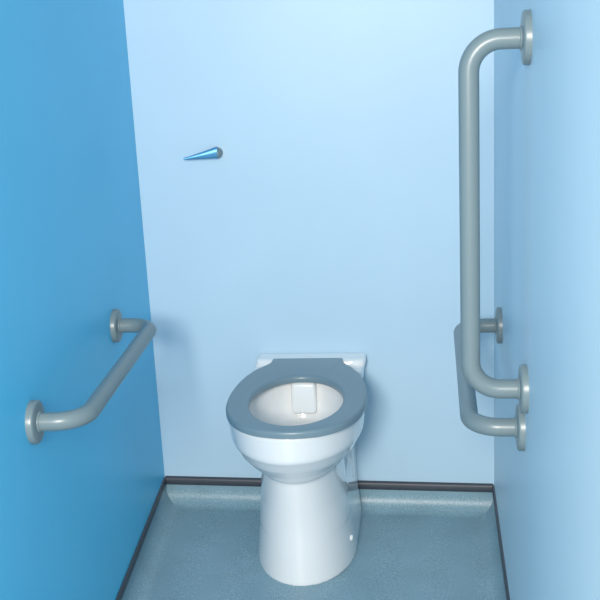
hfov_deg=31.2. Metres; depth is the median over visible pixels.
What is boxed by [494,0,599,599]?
wall
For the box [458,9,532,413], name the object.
grab rail
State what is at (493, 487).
baseboard
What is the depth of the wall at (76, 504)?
2.20 m
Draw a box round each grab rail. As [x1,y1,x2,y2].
[25,309,155,443]
[454,307,525,450]
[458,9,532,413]
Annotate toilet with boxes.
[226,353,366,585]
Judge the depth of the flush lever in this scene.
2.78 m
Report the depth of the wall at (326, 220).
2.82 m
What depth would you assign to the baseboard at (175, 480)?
3.01 m
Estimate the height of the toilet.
0.471 m
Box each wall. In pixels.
[0,0,164,599]
[123,0,493,484]
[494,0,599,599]
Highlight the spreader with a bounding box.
[291,382,316,413]
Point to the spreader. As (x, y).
(303, 394)
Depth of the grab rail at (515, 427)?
2.01 m
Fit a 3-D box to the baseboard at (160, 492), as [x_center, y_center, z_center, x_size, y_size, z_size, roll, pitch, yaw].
[-0.436,0.788,2.149,0.004,0.026,1.945,-2,16,3]
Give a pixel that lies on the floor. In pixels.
(201, 542)
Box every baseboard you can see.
[116,477,165,599]
[165,476,492,491]
[492,485,509,599]
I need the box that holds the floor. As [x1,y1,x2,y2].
[122,484,505,599]
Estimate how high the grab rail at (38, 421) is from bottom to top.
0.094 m
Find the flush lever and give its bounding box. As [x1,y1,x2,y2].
[183,146,222,159]

